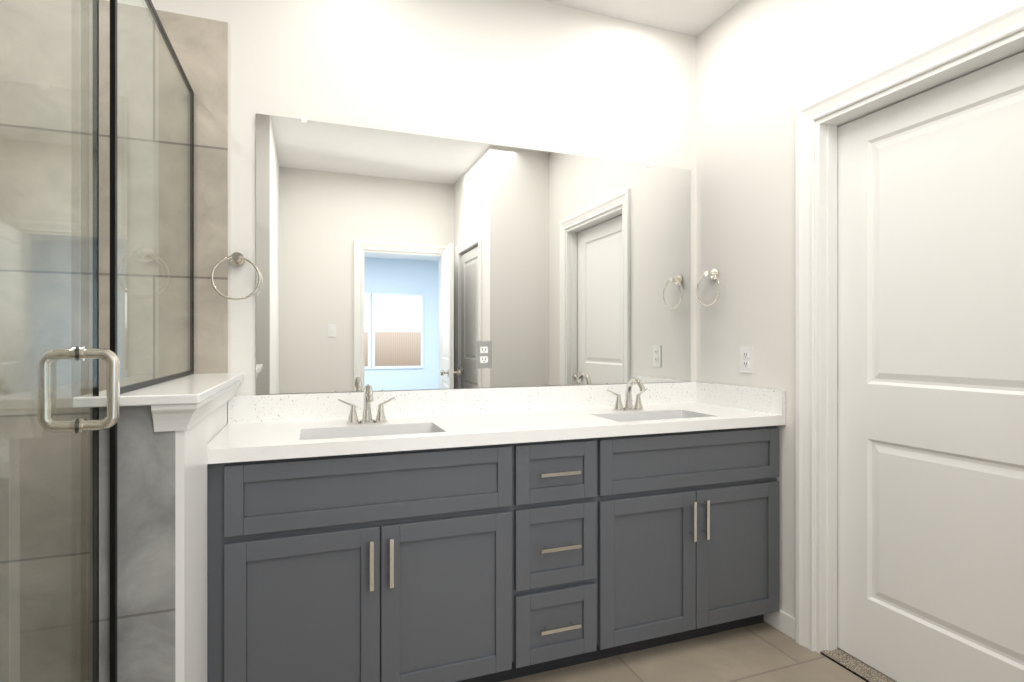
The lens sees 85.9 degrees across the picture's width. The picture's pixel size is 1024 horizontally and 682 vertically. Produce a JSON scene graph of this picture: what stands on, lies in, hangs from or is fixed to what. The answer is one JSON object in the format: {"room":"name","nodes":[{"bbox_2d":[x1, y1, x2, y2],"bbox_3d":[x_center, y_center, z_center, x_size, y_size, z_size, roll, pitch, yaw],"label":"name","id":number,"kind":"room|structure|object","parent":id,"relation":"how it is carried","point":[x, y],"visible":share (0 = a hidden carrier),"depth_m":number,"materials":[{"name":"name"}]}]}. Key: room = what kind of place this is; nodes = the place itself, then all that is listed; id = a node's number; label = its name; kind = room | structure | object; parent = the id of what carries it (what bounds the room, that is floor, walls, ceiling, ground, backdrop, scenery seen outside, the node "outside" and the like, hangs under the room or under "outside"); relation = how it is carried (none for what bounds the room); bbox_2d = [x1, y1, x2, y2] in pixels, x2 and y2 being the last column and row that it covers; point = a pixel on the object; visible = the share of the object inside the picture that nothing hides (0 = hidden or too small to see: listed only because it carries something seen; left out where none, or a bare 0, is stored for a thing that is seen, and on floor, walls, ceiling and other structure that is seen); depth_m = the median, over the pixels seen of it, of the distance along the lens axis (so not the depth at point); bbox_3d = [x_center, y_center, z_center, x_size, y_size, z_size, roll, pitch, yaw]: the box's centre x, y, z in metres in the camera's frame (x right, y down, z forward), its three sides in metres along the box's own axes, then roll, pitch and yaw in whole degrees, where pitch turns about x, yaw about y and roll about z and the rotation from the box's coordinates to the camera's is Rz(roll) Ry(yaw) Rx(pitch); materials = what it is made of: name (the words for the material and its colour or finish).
{"room":"bathroom","nodes":[
{"label":"bathroom","id":0,"kind":"room"},
{"bbox_2d":[90,401,227,681],"bbox_3d":[-0.983,0.666,1.614,0.160,1.057,0.848,0,0,-20],"label":"wall","id":1,"kind":"structure","parent":0,"point":[145,552],"depth_m":1.22,"materials":[{"name":"grey tile"}]},
{"bbox_2d":[0,0,119,681],"bbox_3d":[-0.748,0.093,0.788,0.135,2.000,0.840,0,0,-20],"label":"shower door","id":2,"kind":"structure","parent":1,"relation":"attached to","point":[44,399],"depth_m":1.05,"materials":[{"name":"clear glass"}]},
{"bbox_2d":[73,373,243,407],"bbox_3d":[-0.963,0.127,1.607,0.233,0.022,0.894,0,0,-20],"label":"ledge","id":3,"kind":"object","parent":1,"relation":"on","point":[194,389],"depth_m":1.29,"materials":[{"name":"white stone"}]},
{"bbox_2d":[110,0,193,681],"bbox_3d":[-1.012,0.093,1.593,0.010,2.001,0.862,0,0,-20],"label":"glass panel","id":4,"kind":"object","parent":3,"relation":"on","point":[113,315],"visible":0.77,"depth_m":1.41,"materials":[{"name":"clear glass"}]},
{"bbox_2d":[151,380,241,681],"bbox_3d":[-0.900,0.667,1.634,0.088,1.056,0.888,0,0,-20],"label":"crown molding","id":5,"kind":"structure","parent":1,"relation":"attached to","point":[187,423],"depth_m":1.31,"materials":[{"name":"white paint"}]},
{"bbox_2d":[106,0,695,395],"bbox_3d":[-0.584,-0.175,2.289,3.785,2.740,0.120,0,0,-20],"label":"wall","id":6,"kind":"structure","parent":0,"point":[540,75],"depth_m":2.34,"materials":[{"name":"white paint"}]},
{"bbox_2d":[0,0,227,681],"bbox_3d":[-1.603,0.005,1.844,1.164,2.380,0.012,0,0,-20],"label":"shower tile","id":7,"kind":"structure","parent":6,"relation":"attached to","point":[200,46],"depth_m":1.88,"materials":[{"name":"beige tile"}]},
{"bbox_2d":[211,252,260,300],"bbox_3d":[-1.013,-0.242,2.024,0.165,0.182,0.056,0,0,-20],"label":"towel ring","id":8,"kind":"object","parent":6,"relation":"attached to","point":[237,259],"visible":1,"depth_m":2.01,"materials":[{"name":"silver metal"}]},
{"bbox_2d":[256,113,690,393],"bbox_3d":[-0.035,-0.338,2.420,1.985,1.071,0.010,0,0,-20],"label":"mirror","id":9,"kind":"object","parent":6,"relation":"attached to","point":[386,260],"visible":1,"depth_m":2.35,"materials":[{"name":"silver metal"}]},
{"bbox_2d":[476,341,491,367],"bbox_3d":[-0.122,0.055,2.382,0.072,0.118,0.008,0,0,-20],"label":"outlet","id":10,"kind":"object","parent":9,"relation":"attached to","point":[483,354],"visible":1,"depth_m":2.38,"materials":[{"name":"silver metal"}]},
{"bbox_2d":[541,0,741,36],"bbox_3d":[-0.030,-1.570,0.783,3.785,0.050,3.290,0,0,-20],"label":"ceiling","id":11,"kind":"structure","parent":0,"point":[695,18],"depth_m":2.56,"materials":[{"name":"white paint"}]},
{"bbox_2d":[501,622,865,681],"bbox_3d":[-0.161,1.220,0.735,3.505,0.050,3.290,0,0,-20],"label":"floor","id":12,"kind":"structure","parent":0,"point":[763,652],"depth_m":2.04,"materials":[{"name":"tile"}]},
{"bbox_2d":[207,417,785,681],"bbox_3d":[0.031,0.768,2.141,2.104,0.854,0.576,0,0,-20],"label":"bathroom vanity","id":13,"kind":"object","parent":12,"relation":"on","point":[368,534],"depth_m":1.84,"materials":[{"name":"grey wood"}]},
{"bbox_2d":[207,401,785,460],"bbox_3d":[0.033,0.326,2.152,2.116,0.052,0.557,0,0,-20],"label":"countertop","id":14,"kind":"structure","parent":13,"relation":"on","point":[564,420],"depth_m":2.00,"materials":[{"name":"white stone"}]},
{"bbox_2d":[335,384,394,424],"bbox_3d":[-0.521,0.226,1.995,0.207,0.147,0.147,0,0,-20],"label":"faucet","id":15,"kind":"object","parent":14,"relation":"on","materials":[{"name":"silver metal"}]},
{"bbox_2d":[607,377,650,408],"bbox_3d":[0.530,0.226,2.382,0.207,0.147,0.147,0,0,-20],"label":"faucet","id":16,"kind":"object","parent":14,"relation":"on","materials":[{"name":"silver metal"}]},
{"bbox_2d":[696,0,1017,617],"bbox_3d":[1.305,-0.175,1.940,0.120,2.740,1.840,0,0,-20],"label":"wall","id":17,"kind":"structure","parent":0,"point":[765,69],"depth_m":2.35,"materials":[{"name":"white paint"}]},
{"bbox_2d":[696,269,719,305],"bbox_3d":[0.955,-0.262,2.637,0.056,0.182,0.165,0,0,-20],"label":"towel ring","id":18,"kind":"object","parent":17,"relation":"attached to","point":[714,273],"visible":1,"depth_m":2.63,"materials":[{"name":"silver metal"}]},
{"bbox_2d":[740,346,752,372],"bbox_3d":[1.046,0.078,2.458,0.008,0.118,0.072,0,0,-20],"label":"outlet","id":19,"kind":"object","parent":17,"relation":"attached to","point":[746,359],"visible":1,"depth_m":2.45,"materials":[{"name":"white plastic"}]},
{"bbox_2d":[764,609,794,639],"bbox_3d":[1.033,1.153,2.490,0.012,0.085,0.618,0,0,-20],"label":"baseboard","id":20,"kind":"structure","parent":17,"relation":"attached to","point":[782,621],"depth_m":2.26,"materials":[{"name":"white paint"}]},
{"bbox_2d":[795,0,1023,653],"bbox_3d":[1.371,0.170,1.762,0.121,2.050,0.820,0,0,-20],"label":"door frame","id":21,"kind":"structure","parent":17,"relation":"in","point":[826,367],"depth_m":2.12,"materials":[{"name":"white paint"}]},
{"bbox_2d":[837,52,1023,681],"bbox_3d":[1.411,0.175,1.776,0.175,2.015,0.778,0,0,-20],"label":"closet door","id":22,"kind":"structure","parent":21,"relation":"attached to","point":[930,385],"depth_m":1.80,"materials":[{"name":"white paint"}]},
{"bbox_2d":[820,647,896,681],"bbox_3d":[1.880,1.191,1.949,1.196,0.008,0.784,0,0,-20],"label":"floor","id":23,"kind":"structure","parent":0,"point":[855,665],"depth_m":2.01,"materials":[{"name":"beige carpet"}]}
]}

